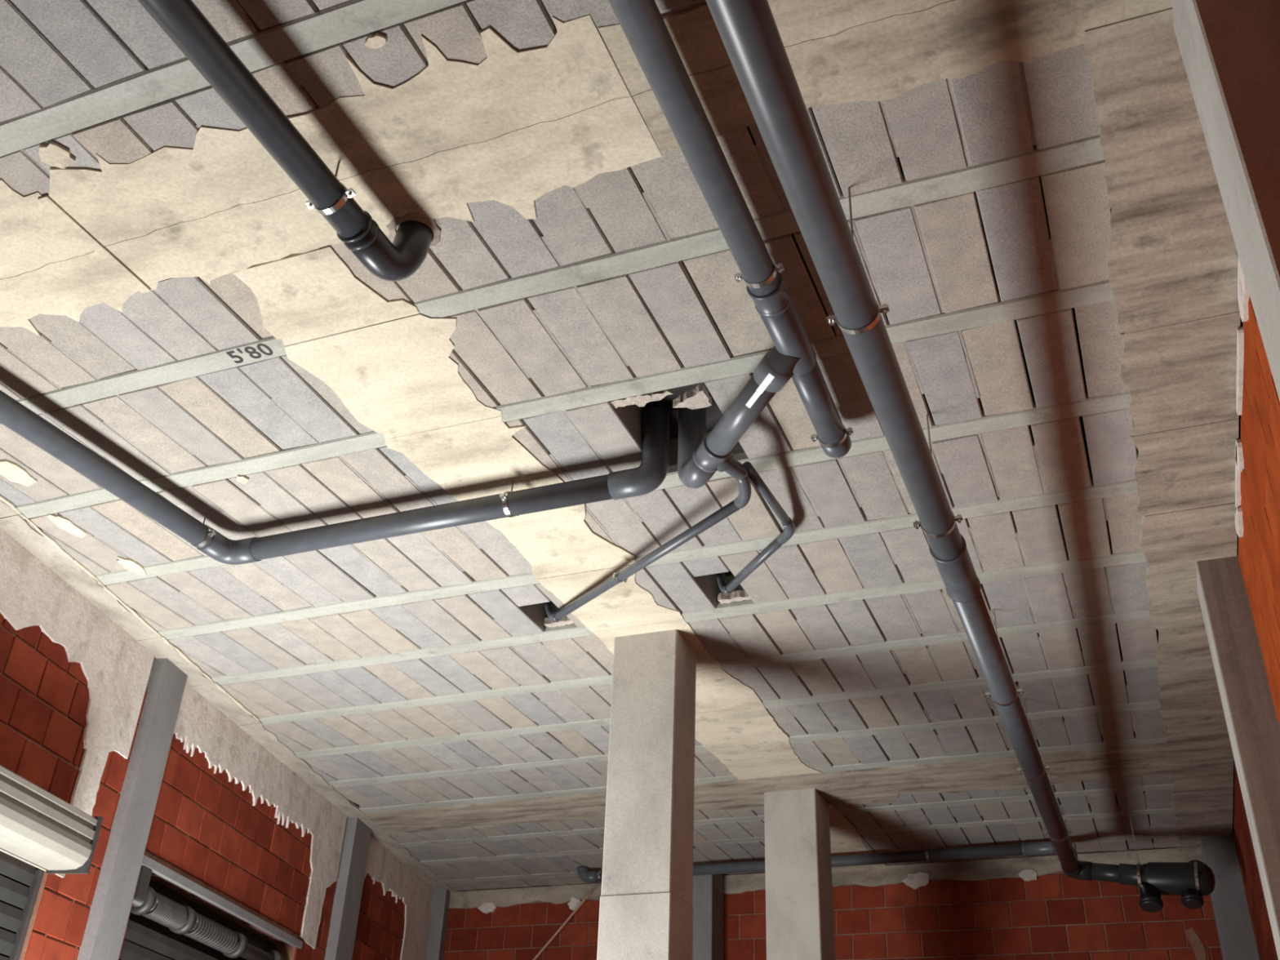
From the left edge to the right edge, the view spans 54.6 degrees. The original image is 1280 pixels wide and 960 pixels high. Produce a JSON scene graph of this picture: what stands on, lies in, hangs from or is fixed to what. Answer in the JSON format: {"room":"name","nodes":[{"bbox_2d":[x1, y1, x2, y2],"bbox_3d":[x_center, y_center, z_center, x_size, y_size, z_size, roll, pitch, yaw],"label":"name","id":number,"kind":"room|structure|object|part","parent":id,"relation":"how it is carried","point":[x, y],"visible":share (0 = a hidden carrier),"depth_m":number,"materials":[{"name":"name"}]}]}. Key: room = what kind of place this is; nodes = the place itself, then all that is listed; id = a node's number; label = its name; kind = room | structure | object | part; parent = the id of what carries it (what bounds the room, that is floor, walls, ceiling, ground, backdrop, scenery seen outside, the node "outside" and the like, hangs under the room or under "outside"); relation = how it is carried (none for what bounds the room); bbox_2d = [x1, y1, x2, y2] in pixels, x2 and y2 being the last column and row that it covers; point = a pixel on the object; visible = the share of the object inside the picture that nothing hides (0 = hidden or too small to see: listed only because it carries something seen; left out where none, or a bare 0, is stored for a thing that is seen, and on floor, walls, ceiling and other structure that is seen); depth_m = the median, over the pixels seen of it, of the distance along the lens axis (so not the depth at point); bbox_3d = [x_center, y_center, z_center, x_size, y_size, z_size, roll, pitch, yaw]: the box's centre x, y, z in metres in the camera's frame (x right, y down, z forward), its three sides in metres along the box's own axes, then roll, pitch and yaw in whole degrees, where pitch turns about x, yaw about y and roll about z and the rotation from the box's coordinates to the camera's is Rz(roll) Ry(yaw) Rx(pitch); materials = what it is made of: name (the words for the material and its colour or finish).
{"room":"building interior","nodes":[
{"label":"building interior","id":0,"kind":"room"},
{"bbox_2d":[0,527,434,959],"bbox_3d":[-3.343,2.285,5.516,0.268,4.643,14.872,-3,-32,9],"label":"wall","id":1,"kind":"structure","parent":0,"point":[237,838],"depth_m":7.78,"materials":[{"name":"brick"}]},
{"bbox_2d":[0,764,103,959],"bbox_3d":[-3.288,2.478,4.567,0.325,3.310,2.833,-3,-32,9],"label":"roller shutter","id":2,"kind":"object","parent":1,"relation":"attached to","point":[38,827],"visible":0.96,"depth_m":6.23,"materials":[{"name":"paint"}]},
{"bbox_3d":[-3.208,3.332,5.684,0.060,3.030,0.043,-3,-32,9],"label":"guide rail","id":3,"kind":"part","parent":2,"relation":"part of","materials":[{"name":"metal"}]},
{"bbox_3d":[-2.971,1.918,6.516,0.235,0.295,0.015,-3,-32,9],"label":"plate","id":4,"kind":"part","parent":2,"relation":"part of","materials":[{"name":"metal"}]},
{"bbox_2d":[118,866,283,959],"bbox_3d":[-2.893,4.301,7.480,0.170,3.280,2.355,-3,-32,9],"label":"roller shutter","id":5,"kind":"object","parent":1,"relation":"attached to","point":[181,919],"visible":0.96,"depth_m":7.73,"materials":[{"name":"metal"}]},
{"bbox_2d":[0,0,1239,892],"bbox_3d":[-1.594,-0.004,6.048,9.400,0.376,14.900,-10,-34,20],"label":"ceiling","id":6,"kind":"structure","parent":0,"point":[1040,220],"depth_m":5.07,"materials":[{"name":"concrete"}]},
{"bbox_2d":[137,0,433,281],"bbox_3d":[-1.395,-1.594,3.013,0.239,0.339,3.305,-10,-34,20],"label":"drain pipe","id":7,"kind":"object","parent":6,"relation":"attached to","point":[184,24],"visible":0.98,"depth_m":3.70,"materials":[{"name":"grey plastic"}]},
{"bbox_3d":[-0.975,-0.987,3.982,0.006,0.106,0.006,2,-32,0],"label":"threaded rod","id":8,"kind":"part","parent":7,"relation":"part of","materials":[{"name":"grey metal"}]},
{"bbox_2d":[0,390,670,564],"bbox_3d":[-2.633,-0.726,4.634,5.546,0.388,2.114,25,-38,-32],"label":"drain pipe","id":9,"kind":"object","parent":6,"relation":"attached to","point":[653,468],"visible":1,"depth_m":5.55,"materials":[{"name":"grey plastic"}]},
{"bbox_2d":[608,0,853,488],"bbox_3d":[-0.345,-1.369,3.367,0.781,0.432,4.862,-10,-34,20],"label":"drain pipe","id":10,"kind":"object","parent":6,"relation":"attached to","point":[700,455],"visible":0.99,"depth_m":4.22,"materials":[{"name":"grey plastic"}]},
{"bbox_2d":[544,474,751,622],"bbox_3d":[0.000,0.360,6.077,0.148,0.332,2.140,17,-34,-22],"label":"pipe","id":11,"kind":"object","parent":10,"relation":"attached to","point":[744,496],"visible":0.94,"depth_m":5.88,"materials":[{"name":"grey plastic"}]},
{"bbox_2d":[716,461,795,594],"bbox_3d":[0.573,0.240,5.889,0.315,0.293,1.549,2,-32,0],"label":"pipe","id":12,"kind":"object","parent":10,"relation":"attached to","point":[789,526],"visible":1,"depth_m":5.88,"materials":[{"name":"grey plastic"}]},
{"bbox_3d":[0.523,-0.433,4.610,0.129,0.134,0.208,13,-33,-17],"label":"wye arm","id":13,"kind":"part","parent":10,"relation":"part of","materials":[{"name":"grey plastic"}]},
{"bbox_2d":[577,840,1077,882],"bbox_3d":[1.399,3.295,10.528,4.442,0.375,0.562,-10,-34,20],"label":"drain pipe","id":14,"kind":"object","parent":6,"relation":"attached to","point":[1038,848],"visible":0.6,"depth_m":10.44,"materials":[{"name":"grey plastic"}]},
{"bbox_2d":[705,0,1119,882],"bbox_3d":[1.520,0.225,5.250,0.592,0.657,10.786,-10,-34,20],"label":"drain pipe","id":15,"kind":"object","parent":6,"relation":"attached to","point":[748,32],"visible":1,"depth_m":3.77,"materials":[{"name":"grey plastic"}]},
{"bbox_3d":[0.669,-0.755,3.899,0.007,0.465,0.008,-10,-34,20],"label":"threaded rod","id":16,"kind":"part","parent":15,"relation":"part of","materials":[{"name":"grey metal"}]},
{"bbox_3d":[1.172,-0.083,4.981,0.007,0.440,0.008,-10,-34,20],"label":"threaded rod","id":17,"kind":"part","parent":15,"relation":"part of","materials":[{"name":"grey metal"}]},
{"bbox_3d":[1.880,0.865,6.507,0.007,0.406,0.008,-10,-34,20],"label":"threaded rod","id":18,"kind":"part","parent":15,"relation":"part of","materials":[{"name":"grey metal"}]},
{"bbox_3d":[2.361,1.508,7.542,0.007,0.382,0.008,-10,-34,20],"label":"threaded rod","id":19,"kind":"part","parent":15,"relation":"part of","materials":[{"name":"grey metal"}]},
{"bbox_2d":[1118,812,1215,912],"bbox_3d":[3.927,2.872,9.301,0.657,0.749,0.500,-10,-34,20],"label":"pipe fitting","id":20,"kind":"object","parent":15,"relation":"attached to","point":[1193,880],"visible":1,"depth_m":9.05,"materials":[{"name":"plastic"}]},
{"bbox_3d":[3.742,2.710,9.391,0.016,0.394,0.007,-12,-34,22],"label":"threaded rod","id":21,"kind":"part","parent":20,"relation":"part of","materials":[{"name":"grey metal"}]},
{"bbox_2d":[443,838,1222,959],"bbox_3d":[1.076,5.492,10.431,8.420,4.635,0.276,-10,-34,20],"label":"wall","id":22,"kind":"structure","parent":0,"point":[1018,908],"depth_m":10.71,"materials":[{"name":"brick"}]},
{"bbox_2d":[532,888,593,959],"bbox_3d":[-1.207,4.665,11.528,1.637,1.596,0.021,-12,-34,22],"label":"cord","id":23,"kind":"object","parent":22,"relation":"attached to","point":[592,889],"visible":1,"depth_m":11.58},
{"bbox_2d":[1232,257,1279,959],"bbox_3d":[2.271,1.273,3.475,0.266,4.635,14.400,-10,-34,20],"label":"wall","id":24,"kind":"structure","parent":0,"point":[1257,451],"depth_m":5.00,"materials":[{"name":"orange brick"}]},
{"bbox_3d":[-1.769,3.982,3.600,9.400,0.150,14.900,-10,-34,20],"label":"floor","id":25,"kind":"structure","parent":0,"visible":0},
{"bbox_2d":[77,657,187,959],"bbox_3d":[-3.001,3.042,6.550,0.095,4.445,0.272,-3,-32,9],"label":"concrete column","id":26,"kind":"structure","parent":25,"relation":"on","point":[110,908],"depth_m":7.17,"materials":[{"name":"grey concrete"}]},
{"bbox_2d":[324,817,371,959],"bbox_3d":[-2.472,4.796,9.369,0.110,4.445,0.349,-3,-32,9],"label":"concrete column","id":27,"kind":"structure","parent":25,"relation":"on","point":[356,842],"depth_m":10.16,"materials":[{"name":"grey concrete"}]},
{"bbox_2d":[426,888,450,959],"bbox_3d":[-2.077,6.042,11.370,0.160,4.445,0.246,-3,-32,9],"label":"concrete column","id":28,"kind":"structure","parent":25,"relation":"on","point":[440,910],"depth_m":12.25,"materials":[{"name":"grey concrete"}]},
{"bbox_2d":[596,629,696,959],"bbox_3d":[0.008,2.833,5.995,0.387,4.445,0.340,-10,-34,20],"label":"concrete column","id":29,"kind":"structure","parent":25,"relation":"on","point":[646,908],"depth_m":6.53,"materials":[{"name":"grey concrete"}]},
{"bbox_2d":[692,874,724,959],"bbox_3d":[0.468,5.527,10.349,0.375,4.445,0.360,-10,-34,20],"label":"concrete column","id":30,"kind":"structure","parent":25,"relation":"on","point":[708,898],"depth_m":11.15,"materials":[{"name":"grey concrete"}]},
{"bbox_2d":[764,788,835,959],"bbox_3d":[1.119,4.324,8.344,0.398,4.445,0.420,-10,-34,20],"label":"concrete column","id":31,"kind":"structure","parent":25,"relation":"on","point":[800,924],"depth_m":9.02,"materials":[{"name":"grey concrete"}]},
{"bbox_2d":[1172,0,1279,400],"bbox_3d":[1.435,0.519,2.125,0.208,4.445,0.352,-10,-34,20],"label":"concrete column","id":32,"kind":"structure","parent":25,"relation":"on","point":[1229,50],"depth_m":2.85,"materials":[{"name":"grey concrete"}]},
{"bbox_2d":[1200,833,1259,959],"bbox_3d":[4.596,4.806,8.881,0.265,4.445,0.320,-10,-34,20],"label":"concrete column","id":33,"kind":"structure","parent":25,"relation":"on","point":[1237,940],"depth_m":9.65,"materials":[{"name":"grey concrete"}]},
{"bbox_2d":[1195,552,1279,959],"bbox_3d":[2.794,2.345,5.002,0.208,4.445,0.350,-10,-34,20],"label":"concrete column","id":34,"kind":"structure","parent":25,"relation":"on","point":[1253,726],"depth_m":5.64,"materials":[{"name":"grey concrete"}]}
]}

